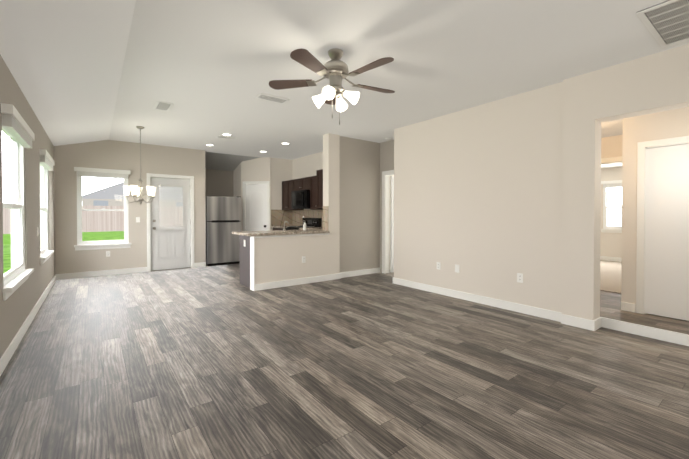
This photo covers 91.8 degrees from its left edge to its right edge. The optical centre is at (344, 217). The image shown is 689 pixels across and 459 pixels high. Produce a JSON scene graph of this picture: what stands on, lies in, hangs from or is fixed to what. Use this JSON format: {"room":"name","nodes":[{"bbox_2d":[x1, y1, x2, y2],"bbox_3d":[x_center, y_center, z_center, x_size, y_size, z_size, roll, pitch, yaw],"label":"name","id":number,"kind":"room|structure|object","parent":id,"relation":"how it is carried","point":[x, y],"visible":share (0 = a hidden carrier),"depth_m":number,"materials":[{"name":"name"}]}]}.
{"room":"living room","nodes":[
{"label":"living room","id":0,"kind":"room"},
{"bbox_2d":[0,55,54,357],"bbox_3d":[-2.651,-0.305,2.453,0.120,3.000,9.560,0,1,-37],"label":"wall","id":1,"kind":"structure","parent":0,"point":[17,305],"depth_m":3.71,"materials":[{"name":"beige paint"}]},
{"bbox_2d":[1,103,34,300],"bbox_3d":[-3.100,-0.130,3.137,0.157,1.575,1.240,0,1,-37],"label":"window","id":2,"kind":"structure","parent":1,"relation":"in","point":[17,130],"depth_m":3.35,"materials":[{"name":"white plastic"}]},
{"bbox_2d":[39,149,54,264],"bbox_3d":[-4.499,-0.149,5.000,0.157,1.575,1.240,0,1,-37],"label":"window","id":3,"kind":"structure","parent":1,"relation":"in","point":[47,162],"depth_m":5.36,"materials":[{"name":"white plastic"}]},
{"bbox_2d":[54,140,205,273],"bbox_3d":[-4.415,-0.352,7.031,2.800,3.000,0.120,0,1,-37],"label":"wall","id":4,"kind":"structure","parent":0,"point":[123,155],"depth_m":6.84,"materials":[{"name":"beige paint"}]},
{"bbox_2d":[74,167,131,250],"bbox_3d":[-4.813,-0.176,6.669,0.925,1.595,0.157,0,1,-37],"label":"window","id":5,"kind":"structure","parent":4,"relation":"in","point":[103,174],"depth_m":6.62,"materials":[{"name":"white plastic"}]},
{"bbox_2d":[37,217,245,246],"bbox_3d":[-3.542,0.239,5.945,2.643,0.494,2.675,0,1,-37],"label":"switch plates","id":6,"kind":"object","parent":4,"relation":"attached to","point":[137,219],"visible":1,"depth_m":5.69,"materials":[{"name":"white plastic"}]},
{"bbox_2d":[150,177,190,270],"bbox_3d":[-3.858,0.133,7.424,0.815,2.022,0.138,0,1,-37],"label":"back door","id":7,"kind":"structure","parent":4,"relation":"in","point":[170,247],"depth_m":7.42,"materials":[{"name":"white wood"}]},
{"bbox_2d":[147,173,193,271],"bbox_3d":[-3.867,0.095,7.435,0.941,2.098,0.138,0,1,-37],"label":"door frame","id":8,"kind":"structure","parent":4,"relation":"attached to","point":[149,175],"depth_m":7.40,"materials":[{"name":"white wood"}]},
{"bbox_2d":[0,256,688,375],"bbox_3d":[1.884,1.100,5.986,11.360,0.117,9.140,0,1,-37],"label":"baseboard","id":9,"kind":"structure","parent":4,"relation":"attached to","point":[631,328],"depth_m":4.10,"materials":[{"name":"white wood"}]},
{"bbox_2d":[205,169,233,196],"bbox_3d":[-3.578,-0.374,9.123,1.290,3.000,0.120,0,1,-37],"label":"wall","id":10,"kind":"structure","parent":0,"point":[219,183],"depth_m":9.14,"materials":[{"name":"grey paint"}]},
{"bbox_2d":[233,160,247,230],"bbox_3d":[-2.890,-0.375,9.192,0.135,3.000,0.836,0,1,-37],"label":"wall","id":11,"kind":"structure","parent":0,"point":[240,174],"depth_m":8.93,"materials":[{"name":"beige paint"}]},
{"bbox_2d":[248,157,270,229],"bbox_3d":[-2.249,-0.371,8.890,0.496,3.000,0.573,0,1,-37],"label":"wall","id":12,"kind":"structure","parent":0,"point":[257,169],"depth_m":8.79,"materials":[{"name":"beige paint"}]},
{"bbox_2d":[242,181,269,230],"bbox_3d":[-2.332,0.082,8.838,0.580,2.095,0.566,0,1,-37],"label":"door frame","id":13,"kind":"structure","parent":12,"relation":"attached to","point":[244,183],"depth_m":8.80,"materials":[{"name":"white wood"}]},
{"bbox_2d":[246,184,266,230],"bbox_3d":[-2.321,0.114,8.847,0.456,2.010,0.464,0,1,-37],"label":"pantry door","id":14,"kind":"structure","parent":12,"relation":"in","point":[256,207],"depth_m":8.83,"materials":[{"name":"white wood"}]},
{"bbox_2d":[271,158,292,229],"bbox_3d":[-1.682,-0.373,9.071,0.780,3.000,0.120,0,1,-37],"label":"wall","id":15,"kind":"structure","parent":0,"point":[281,170],"depth_m":8.93,"materials":[{"name":"beige paint"}]},
{"bbox_2d":[271,210,291,225],"bbox_3d":[-1.695,-0.008,8.985,0.652,0.428,0.008,0,1,-37],"label":"tile backsplash","id":16,"kind":"structure","parent":15,"relation":"attached to","point":[281,217],"depth_m":8.96,"materials":[{"name":"beige tile"}]},
{"bbox_2d":[250,233,328,290],"bbox_3d":[-0.909,0.722,5.798,1.448,0.876,0.156,0,1,-37],"label":"wall","id":17,"kind":"structure","parent":0,"point":[275,261],"depth_m":5.68,"materials":[{"name":"beige paint"}]},
{"bbox_2d":[323,133,339,274],"bbox_3d":[-0.251,-0.345,6.325,0.250,3.000,0.190,0,1,-37],"label":"column","id":18,"kind":"structure","parent":0,"point":[331,171],"depth_m":6.25,"materials":[{"name":"beige paint"}]},
{"bbox_2d":[292,140,393,272],"bbox_3d":[0.026,-0.359,7.696,0.560,3.000,4.130,0,1,-37],"label":"wall","id":19,"kind":"structure","parent":0,"point":[306,166],"depth_m":7.97,"materials":[{"name":"beige paint"}]},
{"bbox_2d":[282,179,293,208],"bbox_3d":[-1.376,-0.593,8.832,0.326,0.775,0.610,0,1,-37],"label":"upper cabinet","id":20,"kind":"object","parent":19,"relation":"attached to","point":[287,186],"depth_m":8.71,"materials":[{"name":"brown wood"}]},
{"bbox_2d":[294,177,309,190],"bbox_3d":[-0.932,-0.821,8.239,0.326,0.307,0.860,0,1,-37],"label":"upper cabinet","id":21,"kind":"object","parent":19,"relation":"attached to","point":[301,183],"depth_m":8.10,"materials":[{"name":"brown wood"}]},
{"bbox_2d":[291,190,309,208],"bbox_3d":[-0.950,-0.444,8.163,0.452,0.440,0.758,0,1,-37],"label":"over-the-range microwave","id":22,"kind":"object","parent":21,"relation":"attached to","point":[300,199],"visible":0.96,"depth_m":7.97,"materials":[{"name":"black metal"}]},
{"bbox_2d":[292,208,328,227],"bbox_3d":[-0.563,0.002,8.030,0.007,0.428,2.894,0,1,-37],"label":"tile backsplash","id":23,"kind":"structure","parent":19,"relation":"attached to","point":[297,215],"depth_m":8.45,"materials":[{"name":"beige tile"}]},
{"bbox_2d":[310,177,313,208],"bbox_3d":[-0.577,-0.582,7.769,0.326,0.775,0.314,0,1,-37],"label":"upper cabinet","id":24,"kind":"object","parent":19,"relation":"attached to","point":[313,185],"depth_m":7.74,"materials":[{"name":"brown wood"}]},
{"bbox_2d":[314,169,322,208],"bbox_3d":[-0.286,-0.646,7.356,0.356,0.861,0.686,0,1,-37],"label":"upper cabinet","id":25,"kind":"object","parent":19,"relation":"attached to","point":[318,179],"depth_m":7.47,"materials":[{"name":"brown wood"}]},
{"bbox_2d":[382,170,393,273],"bbox_3d":[1.105,0.097,6.616,0.138,2.110,0.900,0,1,-37],"label":"door frame","id":26,"kind":"structure","parent":19,"relation":"attached to","point":[385,175],"depth_m":6.91,"materials":[{"name":"white wood"}]},
{"bbox_2d":[390,176,393,272],"bbox_3d":[1.279,0.130,7.182,0.780,2.008,0.035,0,1,-37],"label":"door","id":27,"kind":"structure","parent":19,"relation":"in","point":[391,224],"depth_m":6.96,"materials":[{"name":"white"}]},
{"bbox_2d":[0,264,688,458],"bbox_3d":[-0.319,1.228,5.058,7.400,0.120,11.100,0,1,-37],"label":"floor","id":28,"kind":"structure","parent":0,"point":[215,362],"depth_m":2.50,"materials":[{"name":"wood"}]},
{"bbox_2d":[205,196,241,265],"bbox_3d":[-3.111,0.300,8.358,0.820,1.668,0.744,0,1,-37],"label":"fridge","id":29,"kind":"object","parent":28,"relation":"on","point":[223,218],"visible":0.94,"depth_m":8.03,"materials":[{"name":"silver metal"}]},
{"bbox_2d":[239,235,249,287],"bbox_3d":[-1.493,0.721,5.823,0.482,0.878,0.578,0,1,-37],"label":"base cabinet","id":30,"kind":"object","parent":28,"relation":"on","point":[244,254],"visible":0.15,"depth_m":5.65,"materials":[{"name":"brown"}]},
{"bbox_2d":[283,218,321,229],"bbox_3d":[-1.043,0.569,8.103,0.669,1.135,0.758,0,1,-37],"label":"range","id":31,"kind":"object","parent":28,"relation":"on","point":[313,222],"visible":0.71,"depth_m":8.05,"materials":[{"name":"black metal"}]},
{"bbox_3d":[-0.921,0.701,7.766,0.896,0.878,2.882,0,1,-37],"label":"base cabinet","id":32,"kind":"object","parent":28,"relation":"on","visible":0},
{"bbox_2d":[232,228,329,235],"bbox_3d":[-0.762,0.256,6.257,2.444,0.040,0.784,0,1,-37],"label":"countertop","id":33,"kind":"structure","parent":32,"relation":"on","point":[312,230],"depth_m":5.78,"materials":[{"name":"beige stone"}]},
{"bbox_2d":[299,227,322,228],"bbox_3d":[-0.545,0.243,7.467,0.644,0.040,0.840,0,1,-37],"label":"countertop","id":34,"kind":"structure","parent":32,"relation":"on","point":[306,227],"depth_m":7.70,"materials":[{"name":"beige stone"}]},
{"bbox_2d":[0,0,688,170],"bbox_3d":[-0.796,-1.448,4.616,5.860,0.479,10.810,0,1,-37],"label":"ceiling","id":35,"kind":"structure","parent":0,"point":[82,71],"depth_m":3.17,"materials":[{"name":"white paint"}]},
{"bbox_2d":[123,126,155,203],"bbox_3d":[-3.512,-0.893,5.737,0.496,1.329,0.480,0,1,-37],"label":"chandelier","id":36,"kind":"object","parent":35,"relation":"hanging from","point":[135,189],"visible":1,"depth_m":5.68,"materials":[{"name":"white glass"}]},
{"bbox_2d":[153,101,173,110],"bbox_3d":[-2.507,-1.542,4.612,0.200,0.010,0.400,0,1,-37],"label":"ceiling vent","id":37,"kind":"object","parent":35,"relation":"in","point":[163,106],"visible":0.98,"depth_m":4.59,"materials":[{"name":"white metal"}]},
{"bbox_2d":[217,135,236,139],"bbox_3d":[-2.296,-1.561,6.496,0.360,0.010,0.180,0,1,-37],"label":"ceiling vent","id":38,"kind":"object","parent":35,"relation":"in","point":[225,137],"visible":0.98,"depth_m":6.46,"materials":[{"name":"white metal"}]},
{"bbox_2d":[255,93,289,103],"bbox_3d":[-0.929,-1.538,4.309,0.400,0.010,0.200,0,1,-37],"label":"ceiling vent","id":39,"kind":"object","parent":35,"relation":"in","point":[272,98],"visible":1,"depth_m":4.29,"materials":[{"name":"white metal"}]},
{"bbox_2d":[269,48,394,124],"bbox_3d":[-0.045,-1.196,3.075,1.225,0.669,1.219,0,1,-37],"label":"ceiling fan","id":40,"kind":"object","parent":35,"relation":"hanging from","point":[334,70],"visible":1,"depth_m":3.02,"materials":[{"name":"brown wood"}]},
{"bbox_2d":[636,0,688,47],"bbox_3d":[2.602,-1.520,2.590,0.840,0.012,0.340,0,1,-37],"label":"ceiling vent","id":41,"kind":"object","parent":35,"relation":"in","point":[666,23],"visible":1,"depth_m":2.57,"materials":[{"name":"white metal"}]},
{"bbox_2d":[340,136,379,272],"bbox_3d":[0.314,-0.350,6.780,1.200,3.000,0.140,0,1,-37],"label":"wall","id":42,"kind":"structure","parent":0,"point":[359,204],"depth_m":6.68,"materials":[{"name":"beige paint"}]},
{"bbox_2d":[394,44,688,319],"bbox_3d":[2.542,-0.319,3.764,0.200,3.000,5.420,0,1,-37],"label":"wall","id":43,"kind":"structure","parent":0,"point":[492,199],"depth_m":4.13,"materials":[{"name":"beige paint"}]},
{"bbox_2d":[455,264,458,272],"bbox_3d":[1.644,0.740,4.878,0.011,0.114,0.070,0,1,-37],"label":"electrical outlet plate","id":44,"kind":"object","parent":43,"relation":"attached to","point":[456,266],"depth_m":4.87,"materials":[{"name":"white plastic"}]},
{"bbox_2d":[517,273,522,282],"bbox_3d":[2.186,0.747,4.159,0.010,0.114,0.070,0,1,-37],"label":"electrical outlet plate","id":45,"kind":"object","parent":43,"relation":"attached to","point":[520,277],"depth_m":4.15,"materials":[{"name":"white plastic"}]},
{"bbox_2d":[600,260,621,293],"bbox_3d":[5.389,1.197,7.532,4.700,0.132,4.800,0,1,-37],"label":"floor","id":46,"kind":"structure","parent":0,"point":[610,276],"depth_m":6.50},
{"bbox_2d":[600,167,621,257],"bbox_3d":[6.996,-0.370,8.723,0.120,3.000,4.800,0,1,-37],"label":"wall","id":47,"kind":"structure","parent":0,"point":[610,244],"depth_m":8.70,"materials":[{"name":"beige paint"}]},
{"bbox_2d":[601,180,621,232],"bbox_3d":[6.985,-0.289,8.653,0.157,1.350,0.550,0,1,-37],"label":"bedroom window","id":48,"kind":"structure","parent":47,"relation":"in","point":[614,228],"depth_m":8.72,"materials":[{"name":"white plastic"}]},
{"bbox_2d":[601,135,622,157],"bbox_3d":[3.558,-0.343,6.141,0.120,3.000,4.800,0,1,-37],"label":"wall","id":49,"kind":"structure","parent":0,"point":[611,146],"depth_m":5.21,"materials":[{"name":"beige paint"}]},
{"bbox_2d":[601,156,621,164],"bbox_3d":[4.124,0.110,5.376,0.138,2.110,0.990,0,1,-37],"label":"door frame","id":50,"kind":"structure","parent":49,"relation":"attached to","point":[612,160],"depth_m":5.21,"materials":[{"name":"white"}]},
{"bbox_2d":[601,107,684,167],"bbox_3d":[4.890,-1.334,6.255,6.600,0.100,6.600,0,1,-37],"label":"ceiling","id":51,"kind":"structure","parent":0,"point":[612,128],"depth_m":4.85,"materials":[{"name":"white paint"}]},
{"bbox_2d":[621,107,688,303],"bbox_3d":[4.345,-0.314,3.295,0.120,3.000,2.505,0,1,-37],"label":"wall","id":52,"kind":"structure","parent":0,"point":[674,123],"depth_m":4.15,"materials":[{"name":"beige paint"}]},
{"bbox_2d":[636,136,688,313],"bbox_3d":[3.967,0.126,3.788,0.138,2.110,0.970,0,1,-37],"label":"door frame","id":53,"kind":"structure","parent":52,"relation":"attached to","point":[642,147],"depth_m":4.09,"materials":[{"name":"white wood"}]},
{"bbox_2d":[645,144,688,320],"bbox_3d":[3.964,0.164,3.793,0.103,2.010,0.816,0,1,-37],"label":"hall door","id":54,"kind":"structure","parent":52,"relation":"in","point":[667,241],"depth_m":3.92,"materials":[{"name":"white wood"}]},
{"label":"outside","id":55,"kind":"structure","parent":0,"visible":0},
{"bbox_2d":[3,231,123,273],"bbox_3d":[-3.168,1.341,3.857,80.000,0.280,50.000,0,1,-37],"label":"lawn","id":56,"kind":"structure","parent":55,"point":[99,236],"depth_m":17.24,"materials":[{"name":"green plant"}]},
{"bbox_2d":[3,205,182,233],"bbox_3d":[-3.138,0.241,3.806,80.100,1.920,49.900,0,1,-37],"label":"fence","id":57,"kind":"object","parent":56,"relation":"on","point":[116,218],"depth_m":24.15,"materials":[{"name":"beige wood"}]},
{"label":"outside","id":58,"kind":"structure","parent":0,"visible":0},
{"bbox_2d":[82,182,182,205],"bbox_3d":[-20.132,-1.550,39.238,17.600,4.770,12.000,0,1,-37],"label":"neighbouring house","id":59,"kind":"structure","parent":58,"point":[112,192],"depth_m":31.57,"materials":[{"name":"grey"}]}
]}

